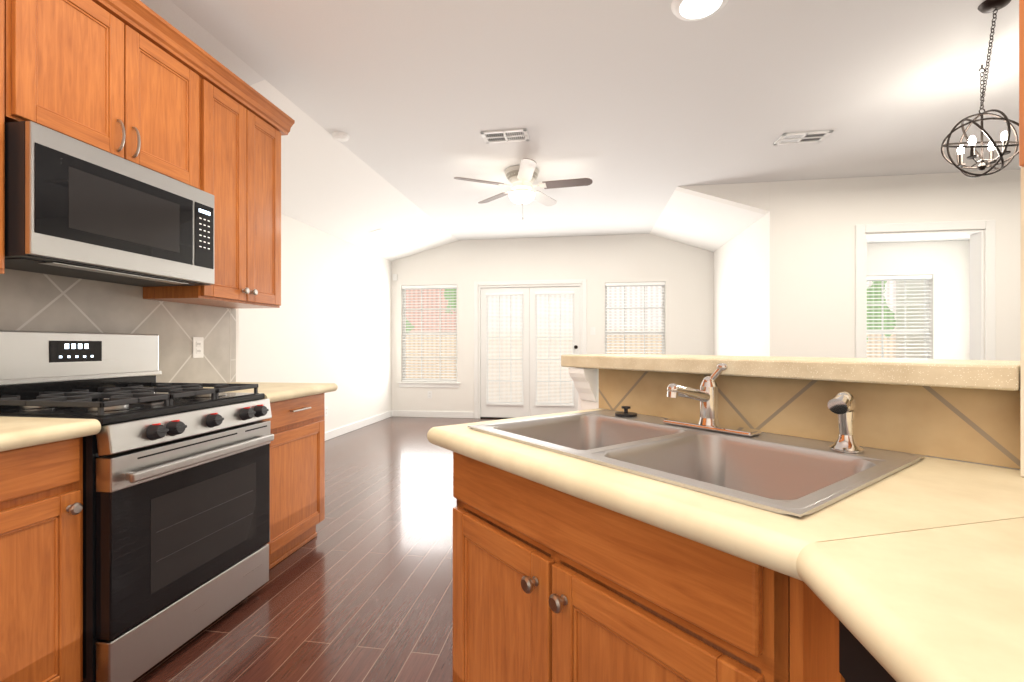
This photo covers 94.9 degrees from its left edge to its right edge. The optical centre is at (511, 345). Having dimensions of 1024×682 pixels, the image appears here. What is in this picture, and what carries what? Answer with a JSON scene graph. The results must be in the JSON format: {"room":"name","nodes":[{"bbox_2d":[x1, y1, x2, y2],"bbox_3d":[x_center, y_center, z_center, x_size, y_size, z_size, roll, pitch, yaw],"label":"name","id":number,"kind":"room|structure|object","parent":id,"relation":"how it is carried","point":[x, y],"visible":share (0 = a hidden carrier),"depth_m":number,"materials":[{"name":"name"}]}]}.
{"room":"kitchen","nodes":[
{"label":"kitchen","id":0,"kind":"room"},
{"bbox_2d":[146,299,238,382],"bbox_3d":[-2.088,-0.310,0.961,0.120,2.900,4.060,0,0,9],"label":"wall","id":1,"kind":"structure","parent":0,"point":[237,345],"depth_m":2.94,"materials":[{"name":"white paint"}]},
{"bbox_2d":[0,0,4,273],"bbox_3d":[-1.854,-0.765,0.967,0.331,1.070,1.133,0,0,9],"label":"upper cabinet","id":2,"kind":"object","parent":1,"relation":"attached to","point":[2,136],"visible":1,"depth_m":1.47,"materials":[{"name":"brown wood"}]},
{"bbox_2d":[5,0,198,188],"bbox_3d":[-1.692,-1.018,1.901,0.366,0.563,0.756,0,0,9],"label":"upper cabinet","id":3,"kind":"object","parent":1,"relation":"attached to","point":[91,73],"visible":0.94,"depth_m":1.79,"materials":[{"name":"brown wood"}]},
{"bbox_2d":[5,121,213,286],"bbox_3d":[-1.668,-0.499,1.898,0.398,0.435,0.754,0,0,9],"label":"microwave","id":4,"kind":"object","parent":3,"relation":"attached to","point":[75,208],"visible":1,"depth_m":1.72,"materials":[{"name":"silver metal"}]},
{"bbox_2d":[0,269,235,382],"bbox_3d":[-1.986,-0.057,1.188,0.008,0.562,3.504,0,0,9],"label":"tile backsplash","id":5,"kind":"structure","parent":1,"relation":"attached to","point":[31,301],"depth_m":2.23,"materials":[{"name":"grey tile"}]},
{"bbox_2d":[193,337,203,357],"bbox_3d":[-1.754,0.010,2.629,0.007,0.116,0.072,0,0,9],"label":"outlet","id":6,"kind":"object","parent":5,"relation":"attached to","point":[198,347],"visible":1,"depth_m":2.63,"materials":[{"name":"white plastic"}]},
{"bbox_2d":[143,76,280,308],"bbox_3d":[-1.589,-0.765,2.579,0.362,1.070,0.608,0,0,9],"label":"upper cabinet","id":7,"kind":"object","parent":1,"relation":"attached to","point":[239,162],"visible":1,"depth_m":2.50,"materials":[{"name":"brown wood"}]},
{"bbox_2d":[92,0,294,135],"bbox_3d":[-1.798,-1.345,1.177,0.379,0.086,3.540,0,0,9],"label":"crown molding","id":8,"kind":"structure","parent":7,"relation":"attached to","point":[146,22],"depth_m":2.18,"materials":[{"name":"brown wood"}]},
{"bbox_2d":[140,0,457,260],"bbox_3d":[-2.051,-1.560,3.251,1.108,0.400,8.598,0,0,9],"label":"ceiling","id":9,"kind":"structure","parent":0,"point":[330,185],"depth_m":4.60,"materials":[{"name":"white paint"}]},
{"bbox_2d":[281,167,385,234],"bbox_3d":[-1.883,-1.478,4.997,0.206,0.060,2.360,0,0,9],"label":"slope","id":10,"kind":"object","parent":9,"relation":"attached to","point":[378,231],"visible":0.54,"depth_m":6.08,"materials":[{"name":"white paint"}]},
{"bbox_2d":[239,213,391,431],"bbox_3d":[-2.349,-0.310,5.352,0.120,2.900,4.537,0,0,9],"label":"wall","id":11,"kind":"structure","parent":0,"point":[329,320],"depth_m":5.72,"materials":[{"name":"white paint"}]},
{"bbox_2d":[325,410,392,440],"bbox_3d":[-2.276,1.090,5.366,0.016,0.100,4.488,0,0,9],"label":"baseboard","id":12,"kind":"structure","parent":11,"relation":"attached to","point":[334,433],"depth_m":6.39,"materials":[{"name":"white wood"}]},
{"bbox_2d":[133,416,500,681],"bbox_3d":[1.414,1.190,3.576,8.600,0.100,10.500,0,0,9],"label":"floor","id":13,"kind":"structure","parent":0,"point":[358,587],"depth_m":2.19,"materials":[{"name":"brown wood"}]},
{"bbox_2d":[0,437,82,681],"bbox_3d":[-1.663,0.703,1.242,0.626,0.876,0.530,0,0,9],"label":"base cabinet","id":14,"kind":"object","parent":13,"relation":"on","point":[41,562],"visible":0.94,"depth_m":1.32,"materials":[{"name":"brown wood"}]},
{"bbox_2d":[0,416,100,451],"bbox_3d":[-1.761,0.250,0.452,0.676,0.048,2.118,0,0,9],"label":"countertop","id":15,"kind":"structure","parent":14,"relation":"on","point":[18,432],"depth_m":1.33,"materials":[{"name":"beige stone"}]},
{"bbox_2d":[0,330,273,681],"bbox_3d":[-1.498,0.542,1.871,0.726,1.195,0.756,0,0,9],"label":"range","id":16,"kind":"object","parent":13,"relation":"on","point":[176,508],"visible":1,"depth_m":1.71,"materials":[{"name":"silver metal"}]},
{"bbox_2d":[263,393,324,568],"bbox_3d":[-1.441,0.703,2.557,0.661,0.875,0.608,0,0,9],"label":"base cabinet","id":17,"kind":"object","parent":13,"relation":"on","point":[297,476],"visible":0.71,"depth_m":2.52,"materials":[{"name":"brown wood"}]},
{"bbox_2d":[203,382,337,402],"bbox_3d":[-1.431,0.250,2.579,0.676,0.048,0.652,0,0,9],"label":"countertop","id":18,"kind":"structure","parent":17,"relation":"on","point":[273,392],"depth_m":2.54,"materials":[{"name":"beige stone"}]},
{"bbox_2d":[453,452,802,681],"bbox_3d":[0.321,0.703,1.111,0.632,0.875,0.888,0,0,-36],"label":"base cabinet","id":19,"kind":"object","parent":13,"relation":"on","point":[551,584],"visible":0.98,"depth_m":0.87,"materials":[{"name":"brown wood"}]},
{"bbox_2d":[427,409,1023,681],"bbox_3d":[0.314,0.250,0.052,1.930,0.048,2.697,0,0,-36],"label":"countertop","id":20,"kind":"structure","parent":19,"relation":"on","point":[914,572],"depth_m":0.56,"materials":[{"name":"beige stone"}]},
{"bbox_2d":[467,409,924,516],"bbox_3d":[0.351,0.314,1.113,0.560,0.190,0.840,0,0,-36],"label":"sink","id":21,"kind":"object","parent":20,"relation":"in","point":[787,475],"visible":0.46,"depth_m":1.07,"materials":[{"name":"silver metal"}]},
{"bbox_2d":[615,406,636,416],"bbox_3d":[0.356,0.204,1.470,0.068,0.028,0.068,0,0,-36],"label":"stopper","id":22,"kind":"object","parent":21,"relation":"on","point":[625,413],"visible":1,"depth_m":1.46,"materials":[{"name":"black plastic"}]},
{"bbox_2d":[663,363,761,436],"bbox_3d":[0.459,0.132,1.192,0.199,0.173,0.250,0,0,-36],"label":"faucet","id":23,"kind":"object","parent":21,"relation":"on","point":[706,395],"visible":1,"depth_m":1.21,"materials":[{"name":"silver metal"}]},
{"bbox_2d":[827,391,863,452],"bbox_3d":[0.690,0.157,0.977,0.083,0.123,0.060,0,0,-36],"label":"sprayer","id":24,"kind":"object","parent":21,"relation":"on","point":[841,405],"visible":1,"depth_m":0.97,"materials":[{"name":"silver metal"}]},
{"bbox_2d":[581,369,1020,469],"bbox_3d":[0.723,0.610,1.249,0.120,1.060,1.400,0,0,-36],"label":"wall","id":25,"kind":"structure","parent":13,"relation":"on","point":[586,405],"depth_m":1.71,"materials":[{"name":"white paint"}]},
{"bbox_2d":[568,368,596,410],"bbox_3d":[0.303,0.611,1.765,0.192,1.058,0.100,0,0,-36],"label":"corbel","id":26,"kind":"object","parent":25,"relation":"attached to","point":[584,381],"visible":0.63,"depth_m":1.71,"materials":[{"name":"white wood"}]},
{"bbox_2d":[561,354,1020,390],"bbox_3d":[0.680,0.056,1.395,0.377,0.044,1.173,0,0,-36],"label":"bar","id":27,"kind":"object","parent":25,"relation":"on","point":[991,374],"visible":1,"depth_m":1.06,"materials":[{"name":"stone"}]},
{"bbox_2d":[599,369,1020,468],"bbox_3d":[0.624,0.153,1.273,0.008,0.143,1.044,0,0,-36],"label":"tile backsplash","id":28,"kind":"structure","parent":25,"relation":"attached to","point":[982,426],"depth_m":1.05,"materials":[{"name":"beige tile"}]},
{"bbox_2d":[803,582,844,681],"bbox_3d":[0.505,0.703,0.530,0.288,0.875,0.088,0,0,9],"label":"base cabinet","id":29,"kind":"object","parent":13,"relation":"on","point":[820,641],"depth_m":0.56,"materials":[{"name":"brown wood"}]},
{"bbox_2d":[839,620,895,681],"bbox_3d":[0.617,0.703,0.163,0.630,0.874,0.600,0,0,9],"label":"dishwasher","id":30,"kind":"object","parent":13,"relation":"on","point":[858,662],"visible":0.11,"depth_m":0.47,"materials":[{"name":"black"}]},
{"bbox_2d":[392,234,713,411],"bbox_3d":[0.503,-0.310,7.269,5.170,2.900,0.120,0,0,9],"label":"wall","id":31,"kind":"structure","parent":0,"point":[684,272],"depth_m":7.17,"materials":[{"name":"white paint"}]},
{"bbox_2d":[397,289,459,387],"bbox_3d":[-1.319,-0.152,7.530,1.030,1.634,0.150,0,0,9],"label":"window","id":32,"kind":"structure","parent":31,"relation":"in","point":[430,384],"depth_m":7.55,"materials":[{"name":"white wood"}]},
{"bbox_2d":[402,285,456,381],"bbox_3d":[-1.319,-0.197,7.525,0.918,1.538,0.056,0,0,9],"label":"window blind","id":33,"kind":"object","parent":32,"relation":"attached to","point":[417,287],"visible":0.9,"depth_m":7.52,"materials":[{"name":"white plastic"}]},
{"bbox_2d":[393,410,473,417],"bbox_3d":[-1.256,1.090,7.472,1.329,0.100,0.013,0,0,9],"label":"baseboard","id":34,"kind":"structure","parent":31,"relation":"attached to","point":[396,413],"depth_m":7.46,"materials":[{"name":"white wood"}]},
{"bbox_2d":[481,287,529,417],"bbox_3d":[-0.110,0.106,7.341,0.770,2.024,0.072,0,0,9],"label":"door leaf","id":35,"kind":"structure","parent":31,"relation":"in","point":[509,408],"depth_m":7.32,"materials":[{"name":"white wood"}]},
{"bbox_2d":[474,279,585,418],"bbox_3d":[0.274,0.068,7.295,1.740,2.145,0.134,0,0,9],"label":"door frame","id":36,"kind":"structure","parent":31,"relation":"attached to","point":[581,283],"depth_m":7.34,"materials":[{"name":"white wood"}]},
{"bbox_2d":[530,286,579,415],"bbox_3d":[0.651,0.106,7.202,0.770,2.024,0.115,0,0,9],"label":"door leaf","id":37,"kind":"structure","parent":31,"relation":"in","point":[547,407],"depth_m":7.21,"materials":[{"name":"white"}]},
{"bbox_2d":[605,286,664,354],"bbox_3d":[1.839,-0.142,7.042,0.980,1.614,0.150,0,0,9],"label":"window","id":38,"kind":"structure","parent":31,"relation":"in","point":[663,305],"depth_m":7.07,"materials":[{"name":"white wood"}]},
{"bbox_2d":[605,282,664,352],"bbox_3d":[1.838,-0.187,7.037,0.868,1.518,0.056,0,0,9],"label":"window blind","id":39,"kind":"object","parent":38,"relation":"attached to","point":[635,284],"visible":0.65,"depth_m":7.03,"materials":[{"name":"white plastic"}]},
{"bbox_2d":[170,0,1020,240],"bbox_3d":[1.965,-1.710,2.630,7.020,0.100,8.598,0,0,9],"label":"ceiling","id":40,"kind":"structure","parent":0,"point":[637,112],"depth_m":3.04,"materials":[{"name":"white paint"}]},
{"bbox_2d":[332,131,348,141],"bbox_3d":[-1.350,-1.641,3.700,0.132,0.034,0.132,0,0,9],"label":"smoke detector","id":41,"kind":"object","parent":40,"relation":"attached to","point":[340,136],"visible":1,"depth_m":3.67,"materials":[{"name":"white plastic"}]},
{"bbox_2d":[480,129,528,143],"bbox_3d":[-0.053,-1.653,3.712,0.360,0.010,0.200,0,0,9],"label":"ceiling vent","id":42,"kind":"object","parent":40,"relation":"in","point":[504,136],"visible":1,"depth_m":3.70,"materials":[{"name":"white plastic"}]},
{"bbox_2d":[454,158,592,219],"bbox_3d":[0.133,-1.429,4.446,1.240,0.458,1.265,0,0,9],"label":"ceiling fan","id":43,"kind":"object","parent":40,"relation":"hanging from","point":[522,176],"visible":1,"depth_m":4.38,"materials":[{"name":"grey metal"}]},
{"bbox_2d":[671,0,728,20],"bbox_3d":[0.906,-1.647,2.258,0.270,0.022,0.270,0,0,9],"label":"recessed light","id":44,"kind":"object","parent":40,"relation":"in","point":[690,10],"visible":0.96,"depth_m":2.28,"materials":[{"name":"white plastic"}]},
{"bbox_2d":[773,130,832,144],"bbox_3d":[2.309,-1.653,3.741,0.360,0.010,0.200,0,0,9],"label":"ceiling vent","id":45,"kind":"object","parent":40,"relation":"in","point":[802,137],"visible":1,"depth_m":3.73,"materials":[{"name":"white plastic"}]},
{"bbox_2d":[941,0,1018,177],"bbox_3d":[2.627,-1.331,2.575,0.608,0.654,0.818,0,0,9],"label":"orb chandelier","id":46,"kind":"object","parent":40,"relation":"hanging from","point":[988,6],"visible":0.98,"depth_m":2.74,"materials":[{"name":"brown metal"}]},
{"bbox_2d":[650,190,764,251],"bbox_3d":[2.333,-1.560,5.923,0.898,0.400,1.977,0,0,9],"label":"ceiling","id":47,"kind":"structure","parent":0,"point":[699,222],"depth_m":5.68,"materials":[{"name":"white paint"}]},
{"bbox_2d":[714,215,764,355],"bbox_3d":[2.838,-0.310,5.845,0.120,2.900,1.977,0,0,9],"label":"wall","id":48,"kind":"structure","parent":0,"point":[739,294],"depth_m":5.61,"materials":[{"name":"white paint"}]},
{"bbox_2d":[675,169,1020,360],"bbox_3d":[3.754,-0.310,4.640,4.100,2.900,0.120,0,0,9],"label":"wall","id":49,"kind":"structure","parent":0,"point":[810,268],"depth_m":4.66,"materials":[{"name":"white paint"}]},
{"bbox_2d":[855,220,995,359],"bbox_3d":[3.986,-0.025,4.605,1.200,2.330,0.158,0,0,9],"label":"door frame","id":50,"kind":"structure","parent":49,"relation":"attached to","point":[976,281],"depth_m":4.53,"materials":[{"name":"white wood"}]},
{"bbox_2d":[896,279,923,357],"bbox_3d":[5.623,-0.310,2.914,0.118,2.900,10.520,0,0,9],"label":"wall","id":51,"kind":"structure","parent":0,"point":[912,306],"depth_m":7.35,"materials":[{"name":"white paint"}]},
{"bbox_2d":[867,240,969,359],"bbox_3d":[4.488,-0.160,6.045,3.078,2.600,0.120,0,0,9],"label":"wall","id":52,"kind":"structure","parent":0,"point":[945,265],"depth_m":5.85,"materials":[{"name":"white paint"}]},
{"bbox_2d":[867,275,931,358],"bbox_3d":[4.883,-0.175,5.984,0.777,1.427,0.108,0,0,9],"label":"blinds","id":53,"kind":"structure","parent":52,"relation":"in","point":[926,315],"depth_m":5.95,"materials":[{"name":"white plastic"}]},
{"bbox_2d":[867,235,969,243],"bbox_3d":[4.200,-1.330,5.330,2.727,0.060,1.377,0,0,9],"label":"ceiling","id":54,"kind":"structure","parent":0,"point":[921,239],"depth_m":5.75,"materials":[{"name":"white paint"}]},
{"bbox_2d":[1021,167,1023,476],"bbox_3d":[1.096,-0.768,0.775,0.317,1.984,0.315,0,0,-36],"label":"wall","id":55,"kind":"structure","parent":0,"point":[1022,321],"depth_m":0.81,"materials":[{"name":"white paint"}]},
{"bbox_2d":[1019,0,1023,166],"bbox_3d":[0.808,-0.765,0.329,0.330,1.070,0.603,0,0,9],"label":"upper cabinet","id":56,"kind":"object","parent":55,"relation":"attached to","point":[1021,83],"visible":1,"depth_m":0.62,"materials":[{"name":"brown wood"}]},
{"label":"outside","id":57,"kind":"structure","parent":0,"visible":0},
{"bbox_2d":[406,281,895,402],"bbox_3d":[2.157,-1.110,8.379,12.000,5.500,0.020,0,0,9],"label":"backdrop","id":58,"kind":"structure","parent":57,"point":[654,293],"depth_m":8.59,"materials":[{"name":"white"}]}
]}

